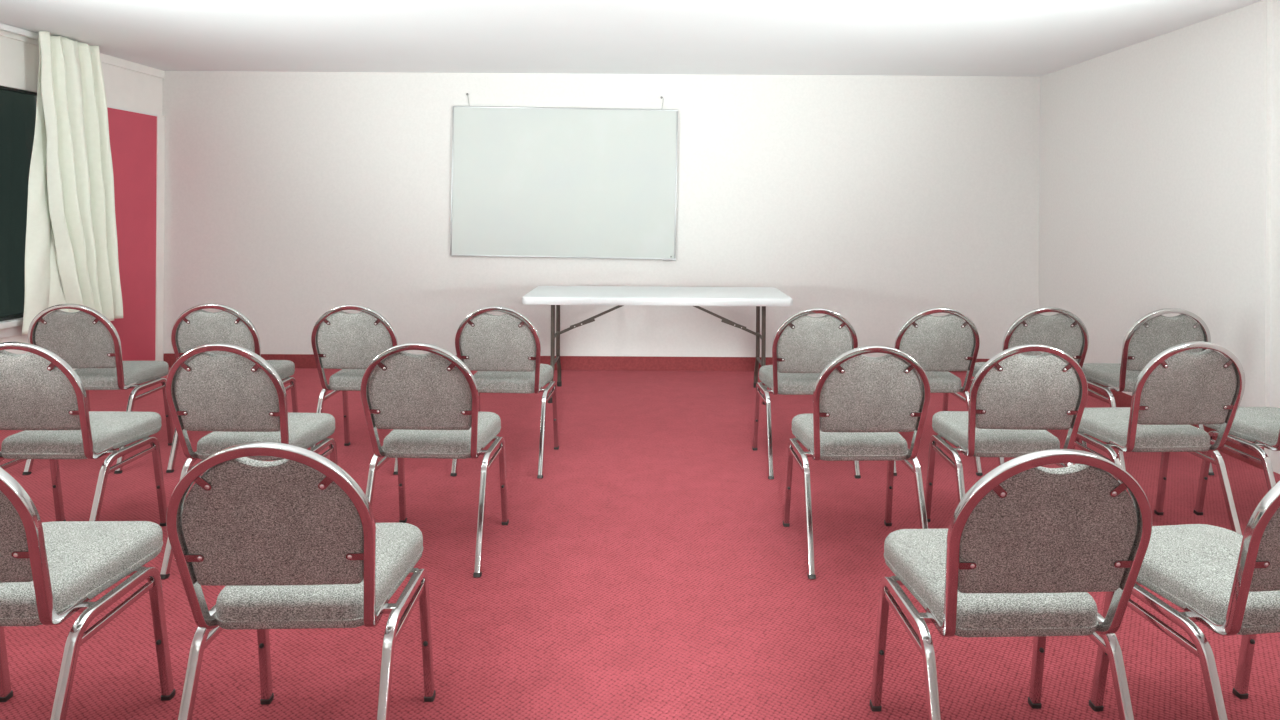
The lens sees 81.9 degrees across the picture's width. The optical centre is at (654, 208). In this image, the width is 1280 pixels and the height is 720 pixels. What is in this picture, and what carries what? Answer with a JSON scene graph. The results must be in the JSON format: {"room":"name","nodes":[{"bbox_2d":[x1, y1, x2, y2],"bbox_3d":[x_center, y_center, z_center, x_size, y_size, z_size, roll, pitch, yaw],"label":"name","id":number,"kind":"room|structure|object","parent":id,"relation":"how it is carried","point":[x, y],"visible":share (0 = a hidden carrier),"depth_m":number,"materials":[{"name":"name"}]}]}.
{"room":"seminar room","nodes":[
{"label":"seminar room","id":0,"kind":"room"},
{"bbox_2d":[0,36,162,353],"bbox_3d":[-4.081,0.088,1.554,0.120,2.415,8.909,0,0,0],"label":"wall","id":1,"kind":"structure","parent":0,"point":[19,60],"depth_m":5.38,"materials":[{"name":"beige paint"}]},
{"bbox_2d":[0,86,36,337],"bbox_3d":[-4.033,0.021,3.315,0.115,1.550,3.630,0,0,0],"label":"window","id":2,"kind":"structure","parent":1,"relation":"in","point":[17,106],"depth_m":4.67,"materials":[{"name":"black glass"}]},
{"bbox_2d":[0,23,38,39],"bbox_3d":[-3.964,-1.096,3.360,0.066,0.038,3.520,0,0,0],"label":"curtain rod","id":3,"kind":"object","parent":1,"relation":"attached to","point":[5,27],"visible":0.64,"depth_m":4.56,"materials":[{"name":"metal"}]},
{"bbox_2d":[22,31,122,334],"bbox_3d":[-3.870,-0.152,4.918,0.159,1.916,0.690,0,0,3],"label":"curtain","id":4,"kind":"object","parent":3,"relation":"hanging from","point":[71,245],"visible":0.94,"depth_m":4.84,"materials":[{"name":"fabric"}]},
{"bbox_2d":[0,30,164,78],"bbox_3d":[-4.004,-1.087,3.579,0.018,0.063,4.859,0,0,0],"label":"trim","id":5,"kind":"structure","parent":1,"relation":"attached to","point":[106,59],"depth_m":5.49,"materials":[{"name":"beige paint"}]},
{"bbox_2d":[89,107,156,390],"bbox_3d":[-4.016,0.280,5.527,0.012,2.033,0.795,0,0,0],"label":"door","id":6,"kind":"structure","parent":1,"relation":"attached to","point":[132,135],"depth_m":5.69,"materials":[{"name":"red paint"}]},
{"bbox_2d":[107,105,157,115],"bbox_3d":[-4.005,-0.745,5.438,0.020,0.017,0.975,0,0,0],"label":"trim","id":7,"kind":"structure","parent":1,"relation":"attached to","point":[108,106],"depth_m":5.63,"materials":[{"name":"white paint"}]},
{"bbox_2d":[155,115,164,360],"bbox_3d":[-4.011,0.272,5.967,0.022,2.050,0.084,0,0,0],"label":"trim","id":8,"kind":"structure","parent":1,"relation":"attached to","point":[160,173],"depth_m":5.96,"materials":[{"name":"beige paint"}]},
{"bbox_2d":[162,71,1039,360],"bbox_3d":[-0.353,0.112,6.069,7.576,2.415,0.120,0,0,0],"label":"wall","id":9,"kind":"structure","parent":0,"point":[877,202],"depth_m":6.01,"materials":[{"name":"paint"}]},
{"bbox_2d":[450,98,677,260],"bbox_3d":[-0.733,-0.248,5.987,1.832,1.318,0.033,1,0,0],"label":"whiteboard","id":10,"kind":"object","parent":9,"relation":"attached to","point":[547,182],"visible":1,"depth_m":5.99,"materials":[{"name":"plastic"}]},
{"bbox_2d":[164,353,988,371],"bbox_3d":[-0.435,1.263,6.002,7.126,0.112,0.014,0,0,0],"label":"baseboard","id":11,"kind":"structure","parent":9,"relation":"attached to","point":[300,360],"depth_m":6.00,"materials":[{"name":"wood"}]},
{"bbox_2d":[0,0,1262,76],"bbox_3d":[-0.345,-1.145,1.554,7.576,0.100,9.149,0,0,0],"label":"ceiling","id":12,"kind":"structure","parent":0,"point":[1037,38],"depth_m":4.60,"materials":[{"name":"paint"}]},
{"bbox_2d":[0,367,1279,719],"bbox_3d":[-0.361,1.370,1.554,7.576,0.100,9.149,0,0,0],"label":"floor","id":13,"kind":"structure","parent":0,"point":[652,570],"depth_m":2.45,"materials":[{"name":"red carpet"}]},
{"bbox_2d":[0,342,166,525],"bbox_3d":[-2.237,0.889,2.830,0.455,0.845,0.554,0,0,0],"label":"banquet chair","id":14,"kind":"object","parent":13,"relation":"on","point":[42,396],"visible":0.94,"depth_m":2.68,"materials":[{"name":"grey fabric"}]},
{"bbox_2d":[0,467,175,719],"bbox_3d":[-1.513,0.894,1.758,0.455,0.845,0.554,0,0,-1],"label":"banquet chair","id":15,"kind":"object","parent":13,"relation":"on","point":[50,572],"visible":1,"depth_m":1.72,"materials":[{"name":"grey fabric"}]},
{"bbox_2d":[22,303,173,474],"bbox_3d":[-2.863,0.885,3.834,0.455,0.845,0.554,0,0,-3],"label":"banquet chair","id":16,"kind":"object","parent":13,"relation":"on","point":[85,339],"visible":0.81,"depth_m":3.63,"materials":[{"name":"grey fabric"}]},
{"bbox_2d":[166,303,297,472],"bbox_3d":[-2.187,0.889,3.872,0.455,0.845,0.554,0,0,-2],"label":"banquet chair","id":17,"kind":"object","parent":13,"relation":"on","point":[229,325],"visible":0.59,"depth_m":3.64,"materials":[{"name":"grey fabric"}]},
{"bbox_2d":[160,343,337,578],"bbox_3d":[-1.517,0.894,2.830,0.455,0.845,0.554,0,0,1],"label":"banquet chair","id":18,"kind":"object","parent":13,"relation":"on","point":[239,397],"visible":0.8,"depth_m":2.62,"materials":[{"name":"grey fabric"}]},
{"bbox_2d":[166,442,435,719],"bbox_3d":[-0.809,0.898,1.758,0.455,0.845,0.554,0,0,-2],"label":"banquet chair","id":19,"kind":"object","parent":13,"relation":"on","point":[294,541],"visible":1,"depth_m":1.56,"materials":[{"name":"grey fabric"}]},
{"bbox_2d":[311,305,397,474],"bbox_3d":[-1.484,0.894,3.860,0.455,0.845,0.554,0,0,0],"label":"banquet chair","id":20,"kind":"object","parent":13,"relation":"on","point":[348,342],"visible":0.67,"depth_m":3.65,"materials":[{"name":"grey fabric"}]},
{"bbox_2d":[360,343,508,576],"bbox_3d":[-0.841,0.898,2.865,0.455,0.845,0.554,0,0,1],"label":"banquet chair","id":21,"kind":"object","parent":13,"relation":"on","point":[429,401],"visible":0.99,"depth_m":2.67,"materials":[{"name":"grey fabric"}]},
{"bbox_2d":[450,306,558,477],"bbox_3d":[-0.760,0.899,3.831,0.455,0.845,0.554,0,0,3],"label":"banquet chair","id":22,"kind":"object","parent":13,"relation":"on","point":[503,350],"visible":0.84,"depth_m":3.63,"materials":[{"name":"grey fabric"}]},
{"bbox_2d":[522,286,792,404],"bbox_3d":[0.016,0.961,5.293,1.830,0.722,0.725,0,0,0],"label":"folding table","id":23,"kind":"object","parent":13,"relation":"on","point":[696,297],"visible":0.84,"depth_m":5.08,"materials":[{"name":"plastic"}]},
{"bbox_2d":[752,308,860,478],"bbox_3d":[0.776,0.908,3.838,0.455,0.845,0.554,0,0,-3],"label":"banquet chair","id":24,"kind":"object","parent":13,"relation":"on","point":[803,346],"visible":0.8,"depth_m":3.63,"materials":[{"name":"grey fabric"}]},
{"bbox_2d":[783,345,930,578],"bbox_3d":[0.772,0.908,2.869,0.455,0.845,0.554,0,0,-2],"label":"banquet chair","id":25,"kind":"object","parent":13,"relation":"on","point":[861,404],"visible":0.99,"depth_m":2.67,"materials":[{"name":"grey fabric"}]},
{"bbox_2d":[894,307,982,475],"bbox_3d":[1.401,0.912,3.891,0.455,0.845,0.554,0,0,-1],"label":"banquet chair","id":26,"kind":"object","parent":13,"relation":"on","point":[941,345],"visible":0.71,"depth_m":3.67,"materials":[{"name":"grey fabric"}]},
{"bbox_2d":[925,344,1087,521],"bbox_3d":[1.370,0.912,2.915,0.455,0.845,0.554,0,0,1],"label":"banquet chair","id":27,"kind":"object","parent":13,"relation":"on","point":[1015,397],"visible":0.86,"depth_m":2.71,"materials":[{"name":"grey fabric"}]},
{"bbox_2d":[869,449,1151,719],"bbox_3d":[0.810,0.909,1.746,0.455,0.845,0.554,0,0,-2],"label":"banquet chair","id":28,"kind":"object","parent":13,"relation":"on","point":[1022,552],"visible":1,"depth_m":1.55,"materials":[{"name":"grey fabric"}]},
{"bbox_2d":[969,307,1088,464],"bbox_3d":[1.977,0.916,3.941,0.455,0.845,0.554,0,0,1],"label":"banquet chair","id":29,"kind":"object","parent":13,"relation":"on","point":[1059,331],"visible":0.5,"depth_m":3.71,"materials":[{"name":"grey fabric"}]},
{"bbox_2d":[1076,308,1213,474],"bbox_3d":[2.583,0.920,3.928,0.455,0.845,0.554,0,0,2],"label":"banquet chair","id":30,"kind":"object","parent":13,"relation":"on","point":[1153,333],"visible":0.62,"depth_m":3.71,"materials":[{"name":"grey fabric"}]},
{"bbox_2d":[1073,341,1244,534],"bbox_3d":[1.999,0.916,2.991,0.455,0.845,0.554,0,0,-3],"label":"banquet chair","id":31,"kind":"object","parent":13,"relation":"on","point":[1177,390],"visible":0.95,"depth_m":2.80,"materials":[{"name":"grey fabric"}]},
{"bbox_2d":[1089,481,1279,719],"bbox_3d":[1.415,0.912,1.773,0.455,0.845,0.554,0,0,-7],"label":"banquet chair","id":32,"kind":"object","parent":13,"relation":"on","point":[1227,581],"visible":0.8,"depth_m":1.70,"materials":[{"name":"grey fabric"}]},
{"bbox_2d":[1193,407,1279,514],"bbox_3d":[2.603,0.920,3.016,0.455,0.845,0.554,0,0,-3],"label":"banquet chair","id":33,"kind":"object","parent":13,"relation":"on","point":[1260,426],"visible":0.79,"depth_m":3.03,"materials":[{"name":"grey fabric"}]},
{"bbox_2d":[1039,0,1279,473],"bbox_3d":[3.285,0.135,1.554,0.300,2.415,8.909,0,0,0],"label":"wall","id":34,"kind":"structure","parent":0,"point":[1159,177],"depth_m":4.44,"materials":[{"name":"paint"}]},
{"bbox_2d":[1088,383,1263,468],"bbox_3d":[3.121,1.286,4.888,0.014,0.112,2.215,0,0,0],"label":"baseboard","id":35,"kind":"structure","parent":34,"relation":"attached to","point":[1122,399],"depth_m":4.14,"materials":[{"name":"wood"}]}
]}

